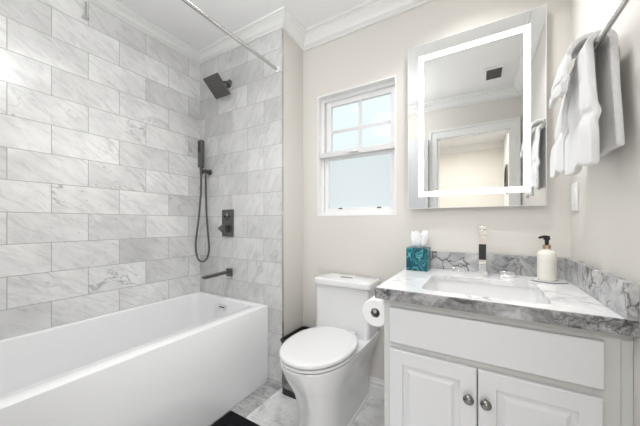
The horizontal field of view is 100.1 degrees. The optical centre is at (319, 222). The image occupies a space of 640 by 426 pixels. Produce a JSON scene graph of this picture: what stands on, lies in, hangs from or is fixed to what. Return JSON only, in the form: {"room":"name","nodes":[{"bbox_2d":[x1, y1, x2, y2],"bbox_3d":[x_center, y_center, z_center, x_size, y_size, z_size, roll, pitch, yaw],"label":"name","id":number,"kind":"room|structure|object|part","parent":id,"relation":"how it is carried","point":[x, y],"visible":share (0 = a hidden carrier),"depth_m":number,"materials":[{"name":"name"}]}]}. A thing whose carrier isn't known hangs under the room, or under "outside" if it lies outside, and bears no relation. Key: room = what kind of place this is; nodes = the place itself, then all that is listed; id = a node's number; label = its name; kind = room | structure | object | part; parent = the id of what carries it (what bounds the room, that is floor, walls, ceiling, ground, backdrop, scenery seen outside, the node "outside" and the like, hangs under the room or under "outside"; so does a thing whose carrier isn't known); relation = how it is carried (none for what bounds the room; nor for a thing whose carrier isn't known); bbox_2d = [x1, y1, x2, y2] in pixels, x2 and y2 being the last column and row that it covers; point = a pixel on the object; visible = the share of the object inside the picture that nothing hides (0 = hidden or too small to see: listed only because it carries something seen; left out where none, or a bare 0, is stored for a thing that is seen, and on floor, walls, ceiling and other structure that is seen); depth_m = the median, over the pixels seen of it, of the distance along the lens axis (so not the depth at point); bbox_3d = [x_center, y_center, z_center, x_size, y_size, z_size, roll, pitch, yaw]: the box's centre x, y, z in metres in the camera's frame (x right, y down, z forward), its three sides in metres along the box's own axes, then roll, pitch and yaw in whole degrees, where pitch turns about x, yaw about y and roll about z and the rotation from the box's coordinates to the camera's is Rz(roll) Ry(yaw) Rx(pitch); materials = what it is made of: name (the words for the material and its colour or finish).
{"room":"bathroom","nodes":[
{"label":"bathroom","id":0,"kind":"room"},
{"bbox_2d":[0,0,199,339],"bbox_3d":[-1.403,-0.138,1.760,0.120,2.515,2.023,0,0,31],"label":"wall","id":1,"kind":"structure","parent":0,"point":[100,117],"depth_m":1.63,"materials":[{"name":"tile"}]},
{"bbox_2d":[81,1,89,20],"bbox_3d":[-1.406,-1.272,1.608,0.030,0.095,0.030,0,0,31],"label":"wall hook","id":2,"kind":"object","parent":1,"relation":"attached to","point":[85,17],"visible":1,"depth_m":1.60,"materials":[{"name":"silver metal"}]},
{"bbox_2d":[114,0,366,50],"bbox_3d":[-0.286,-1.445,1.162,2.652,0.100,1.903,0,0,31],"label":"ceiling","id":3,"kind":"structure","parent":0,"point":[176,18],"depth_m":1.78,"materials":[{"name":"white paint"}]},
{"bbox_2d":[200,28,302,386],"bbox_3d":[-0.575,-0.138,2.160,0.892,2.515,0.246,0,0,31],"label":"wall","id":4,"kind":"structure","parent":0,"point":[241,130],"depth_m":1.97,"materials":[{"name":"tile"}]},
{"bbox_2d":[195,140,211,261],"bbox_3d":[-0.962,-0.169,2.198,0.161,0.991,0.085,0,0,31],"label":"shower","id":5,"kind":"object","parent":4,"relation":"attached to","point":[200,142],"visible":1,"depth_m":2.17,"materials":[{"name":"grey metal"}]},
{"bbox_2d":[203,72,231,98],"bbox_3d":[-0.765,-1.042,2.034,0.160,0.150,0.166,0,0,31],"label":"shower","id":6,"kind":"object","parent":4,"relation":"attached to","point":[217,86],"visible":1,"depth_m":2.01,"materials":[{"name":"grey metal"}]},
{"bbox_2d":[202,268,232,278],"bbox_3d":[-0.760,0.385,1.990,0.055,0.060,0.234,0,0,31],"label":"tub spout","id":7,"kind":"object","parent":4,"relation":"attached to","point":[229,271],"visible":1,"depth_m":2.00,"materials":[{"name":"grey metal"}]},
{"bbox_2d":[218,209,233,236],"bbox_3d":[-0.736,0.003,2.081,0.133,0.210,0.054,0,0,31],"label":"shower valve","id":8,"kind":"object","parent":4,"relation":"attached to","point":[227,227],"visible":1,"depth_m":2.08,"materials":[{"name":"grey metal"}]},
{"bbox_3d":[-0.739,0.045,2.076,0.053,0.050,0.043,0,0,31],"label":"control knob","id":9,"kind":"part","parent":8,"relation":"part of","materials":[{"name":"black metal"}]},
{"bbox_2d":[182,0,279,72],"bbox_3d":[-0.683,-1.050,1.187,0.042,0.042,1.536,0,0,31],"label":"shower rod","id":10,"kind":"object","parent":4,"relation":"attached to","point":[189,3],"visible":1,"depth_m":1.48,"materials":[{"name":"silver metal"}]},
{"bbox_2d":[209,381,281,425],"bbox_3d":[-0.706,1.119,1.200,0.128,0.002,1.535,0,0,31],"label":"floor","id":11,"kind":"structure","parent":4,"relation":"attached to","point":[258,397],"depth_m":1.69,"materials":[{"name":"grey tile"}]},
{"bbox_2d":[87,0,434,63],"bbox_3d":[-0.316,-1.344,1.111,2.412,0.102,1.783,0,0,31],"label":"trim","id":12,"kind":"structure","parent":4,"relation":"attached to","point":[368,13],"depth_m":1.84,"materials":[{"name":"white paint"}]},
{"bbox_2d":[282,29,283,386],"bbox_3d":[-0.254,-0.100,1.832,0.004,2.440,0.013,0,0,31],"label":"trim","id":13,"kind":"structure","parent":4,"relation":"attached to","point":[282,29],"depth_m":1.83,"materials":[{"name":"silver metal"}]},
{"bbox_2d":[246,388,383,425],"bbox_3d":[-0.316,1.170,1.111,2.652,0.100,2.023,0,0,31],"label":"floor","id":14,"kind":"structure","parent":0,"point":[280,409],"depth_m":1.57,"materials":[{"name":"tile"}]},
{"bbox_2d":[0,291,267,425],"bbox_3d":[-1.085,0.848,1.428,0.763,0.536,1.529,0,0,31],"label":"bathtub","id":15,"kind":"object","parent":14,"relation":"on","point":[190,359],"visible":1,"depth_m":1.41,"materials":[{"name":"white ceramic"}]},
{"bbox_2d":[210,411,259,425],"bbox_3d":[-0.535,1.108,1.116,0.466,0.018,0.812,0,0,31],"label":"bath mat","id":16,"kind":"object","parent":14,"relation":"on","point":[231,418],"visible":1,"depth_m":1.48,"materials":[{"name":"black fabric"}]},
{"bbox_2d":[280,326,310,398],"bbox_3d":[-0.129,0.944,1.839,0.165,0.352,0.283,0,0,31],"label":"waste bin","id":17,"kind":"object","parent":14,"relation":"on","point":[287,390],"visible":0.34,"depth_m":1.75,"materials":[{"name":"black metal"}]},
{"bbox_2d":[279,273,379,425],"bbox_3d":[0.046,0.735,1.520,0.394,0.770,0.678,0,0,31],"label":"toilet","id":18,"kind":"object","parent":14,"relation":"on","point":[326,365],"visible":1,"depth_m":1.45,"materials":[{"name":"white ceramic"}]},
{"bbox_3d":[-0.001,0.652,1.443,0.376,0.026,0.497,0,0,31],"label":"seat lid","id":19,"kind":"part","parent":18,"relation":"part of","materials":[{"name":"white plastic"}]},
{"bbox_3d":[0.000,0.678,1.443,0.374,0.014,0.492,0,0,31],"label":"seat","id":20,"kind":"part","parent":18,"relation":"part of","materials":[{"name":"white plastic"}]},
{"bbox_3d":[0.046,0.904,1.520,0.382,0.431,0.666,0,0,31],"label":"bowl","id":21,"kind":"part","parent":18,"relation":"part of","materials":[{"name":"white ceramic"}]},
{"bbox_3d":[0.169,0.543,1.727,0.380,0.290,0.188,0,0,31],"label":"tank","id":22,"kind":"part","parent":18,"relation":"part of","materials":[{"name":"white ceramic"}]},
{"bbox_3d":[0.170,0.374,1.728,0.394,0.041,0.195,0,0,31],"label":"tank lid","id":23,"kind":"part","parent":18,"relation":"part of","materials":[{"name":"white ceramic"}]},
{"bbox_2d":[384,300,632,425],"bbox_3d":[0.707,0.714,1.157,0.701,0.812,0.653,0,0,31],"label":"vanity cabinet","id":24,"kind":"object","parent":14,"relation":"on","point":[443,367],"visible":0.84,"depth_m":0.89,"materials":[{"name":"white paint"}]},
{"bbox_3d":[0.409,0.752,0.999,0.302,0.505,0.020,0,0,31],"label":"door","id":25,"kind":"part","parent":24,"relation":"part of","materials":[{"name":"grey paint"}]},
{"bbox_3d":[0.506,0.601,0.914,0.033,0.033,0.029,0,0,31],"label":"knob","id":26,"kind":"part","parent":24,"relation":"part of","materials":[{"name":"grey metal"}]},
{"bbox_3d":[0.549,0.601,0.888,0.033,0.033,0.029,0,0,31],"label":"knob","id":27,"kind":"part","parent":24,"relation":"part of","materials":[{"name":"grey metal"}]},
{"bbox_3d":[0.544,0.406,0.920,0.615,0.139,0.018,0,0,31],"label":"drawer","id":28,"kind":"part","parent":24,"relation":"part of","materials":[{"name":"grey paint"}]},
{"bbox_2d":[375,251,638,336],"bbox_3d":[0.699,0.235,1.173,0.732,0.142,0.634,0,0,31],"label":"countertop","id":29,"kind":"structure","parent":24,"relation":"on","point":[593,298],"depth_m":0.97,"materials":[{"name":"stone"}]},
{"bbox_2d":[406,246,430,271],"bbox_3d":[0.558,0.201,1.516,0.111,0.124,0.112,0,0,31],"label":"tissue box","id":30,"kind":"object","parent":29,"relation":"on","point":[417,258],"visible":0.92,"depth_m":1.47,"materials":[{"name":"teal cardboard"}]},
{"bbox_2d":[410,230,427,247],"bbox_3d":[0.556,0.097,1.518,0.067,0.107,0.080,0,0,-19],"label":"tissue","id":31,"kind":"object","parent":30,"relation":"in","point":[417,240],"visible":0.81,"depth_m":1.50,"materials":[{"name":"white paper"}]},
{"bbox_2d":[452,226,514,277],"bbox_3d":[0.794,0.141,1.316,0.270,0.246,0.154,0,0,31],"label":"faucet","id":32,"kind":"object","parent":29,"relation":"on","point":[482,232],"visible":1,"depth_m":1.34,"materials":[{"name":"silver metal"}]},
{"bbox_3d":[0.731,0.258,1.416,0.056,0.012,0.042,0,0,31],"label":"tap handle","id":33,"kind":"part","parent":32,"relation":"part of","materials":[{"name":"silver metal"}]},
{"bbox_3d":[0.731,0.242,1.415,0.060,0.016,0.048,0,0,31],"label":"handle lever","id":34,"kind":"part","parent":32,"relation":"part of","materials":[{"name":"silver metal"}]},
{"bbox_3d":[0.794,0.046,1.310,0.033,0.024,0.143,0,0,31],"label":"spout","id":35,"kind":"part","parent":32,"relation":"part of","materials":[{"name":"silver metal"}]},
{"bbox_3d":[0.820,0.253,1.354,0.044,0.022,0.055,0,0,31],"label":"plate","id":36,"kind":"part","parent":32,"relation":"part of","materials":[{"name":"silver metal"}]},
{"bbox_3d":[0.912,0.258,1.309,0.056,0.012,0.042,0,0,31],"label":"tap handle","id":37,"kind":"part","parent":32,"relation":"part of","materials":[{"name":"silver metal"}]},
{"bbox_3d":[0.911,0.242,1.308,0.060,0.016,0.048,0,0,31],"label":"handle lever","id":38,"kind":"part","parent":32,"relation":"part of","materials":[{"name":"silver metal"}]},
{"bbox_2d":[425,279,547,303],"bbox_3d":[0.664,0.352,1.112,0.450,0.136,0.386,0,0,31],"label":"sink","id":39,"kind":"object","parent":29,"relation":"in","point":[451,286],"visible":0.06,"depth_m":1.24,"materials":[{"name":"white ceramic"}]},
{"bbox_2d":[529,277,567,283],"bbox_3d":[1.024,0.259,1.206,0.136,0.010,0.100,0,0,31],"label":"soap dish","id":40,"kind":"object","parent":29,"relation":"on","point":[558,281],"visible":0.79,"depth_m":1.18,"materials":[{"name":"white ceramic"}]},
{"bbox_2d":[537,235,556,280],"bbox_3d":[1.022,0.157,1.209,0.069,0.200,0.069,0,0,31],"label":"soap dispenser","id":41,"kind":"object","parent":40,"relation":"on","point":[546,258],"visible":1,"depth_m":1.19,"materials":[{"name":"white plastic"}]},
{"bbox_2d":[537,249,556,280],"bbox_3d":[1.022,0.187,1.209,0.069,0.140,0.069,0,0,31],"label":"bottle","id":42,"kind":"object","parent":41,"relation":"attached to","point":[546,258],"depth_m":1.18,"materials":[{"name":"white plastic"}]},
{"bbox_3d":[0.673,0.752,0.841,0.306,0.505,0.020,0,0,31],"label":"door","id":43,"kind":"part","parent":24,"relation":"part of","materials":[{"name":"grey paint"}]},
{"bbox_2d":[303,0,570,379],"bbox_3d":[0.171,-0.138,1.928,2.412,2.515,0.120,0,0,31],"label":"wall","id":44,"kind":"structure","parent":0,"point":[375,246],"depth_m":1.67,"materials":[{"name":"white paint"}]},
{"bbox_2d":[317,75,395,215],"bbox_3d":[0.258,-0.485,1.873,0.575,0.875,0.126,0,0,31],"label":"window","id":45,"kind":"structure","parent":44,"relation":"in","point":[385,86],"depth_m":1.88,"materials":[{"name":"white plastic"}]},
{"bbox_3d":[0.243,-0.491,1.848,0.558,0.038,0.038,0,0,31],"label":"meeting rail","id":46,"kind":"part","parent":45,"relation":"part of","materials":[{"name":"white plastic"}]},
{"bbox_3d":[0.267,-0.277,1.867,0.525,0.397,0.018,0,0,31],"label":"sash","id":47,"kind":"part","parent":45,"relation":"part of","materials":[{"name":"glass"}]},
{"bbox_3d":[0.280,-0.689,1.888,0.525,0.408,0.027,0,0,31],"label":"sash","id":48,"kind":"part","parent":45,"relation":"part of","materials":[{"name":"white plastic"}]},
{"bbox_2d":[369,376,383,399],"bbox_3d":[0.165,1.064,1.730,0.820,0.112,0.226,0,0,31],"label":"baseboard","id":49,"kind":"structure","parent":44,"relation":"attached to","point":[376,386],"depth_m":1.72,"materials":[{"name":"white paint"}]},
{"bbox_2d":[408,4,546,208],"bbox_3d":[0.810,-0.560,1.454,0.642,0.954,0.038,0,0,31],"label":"mirror","id":50,"kind":"object","parent":44,"relation":"attached to","point":[477,96],"visible":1,"depth_m":1.41,"materials":[{"name":"mirror glass"},{"name":"frosted lit glass"},{"name":"metal"}]},
{"bbox_2d":[571,0,639,425],"bbox_3d":[0.771,-0.138,0.462,0.120,2.515,2.023,0,0,31],"label":"wall","id":51,"kind":"structure","parent":0,"point":[605,228],"depth_m":0.82,"materials":[{"name":"white paint"}]},
{"bbox_2d":[572,182,578,210],"bbox_3d":[1.129,-0.114,1.190,0.010,0.124,0.078,0,0,31],"label":"light switch","id":52,"kind":"object","parent":51,"relation":"attached to","point":[575,186],"visible":1,"depth_m":1.17,"materials":[{"name":"white plastic"}]},
{"bbox_2d":[560,0,629,97],"bbox_3d":[0.824,-0.535,0.743,0.076,0.048,0.888,0,0,31],"label":"towel bar","id":53,"kind":"object","parent":51,"relation":"attached to","point":[622,4],"visible":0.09,"depth_m":0.71,"materials":[{"name":"silver metal"}]},
{"bbox_2d":[550,67,573,177],"bbox_3d":[0.946,-0.374,1.013,0.088,0.379,0.231,0,0,31],"label":"hand towel","id":54,"kind":"object","parent":53,"relation":"hanging from","point":[557,158],"visible":0.48,"depth_m":0.99,"materials":[{"name":"white fabric"}]},
{"bbox_2d":[549,32,595,108],"bbox_3d":[0.874,-0.509,0.898,0.144,0.198,0.168,0,0,31],"label":"washcloth","id":55,"kind":"object","parent":53,"relation":"hanging from","point":[559,88],"visible":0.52,"depth_m":0.88,"materials":[{"name":"white fabric"}]},
{"bbox_2d":[565,29,624,175],"bbox_3d":[0.845,-0.366,0.833,0.086,0.411,0.246,0,0,31],"label":"hand towel","id":56,"kind":"object","parent":53,"relation":"hanging from","point":[595,112],"visible":1,"depth_m":0.79,"materials":[{"name":"white fabric"}]},
{"bbox_3d":[0.315,0.398,1.263,0.078,0.048,0.170,0,0,31],"label":"paper holder","id":57,"kind":"object","parent":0,"visible":0},
{"bbox_2d":[362,296,383,326],"bbox_3d":[0.274,0.407,1.251,0.125,0.125,0.100,0,0,31],"label":"toilet paper","id":58,"kind":"object","parent":57,"relation":"hanging from","point":[374,319],"visible":0.71,"depth_m":1.21,"materials":[{"name":"white paper"}]}
]}

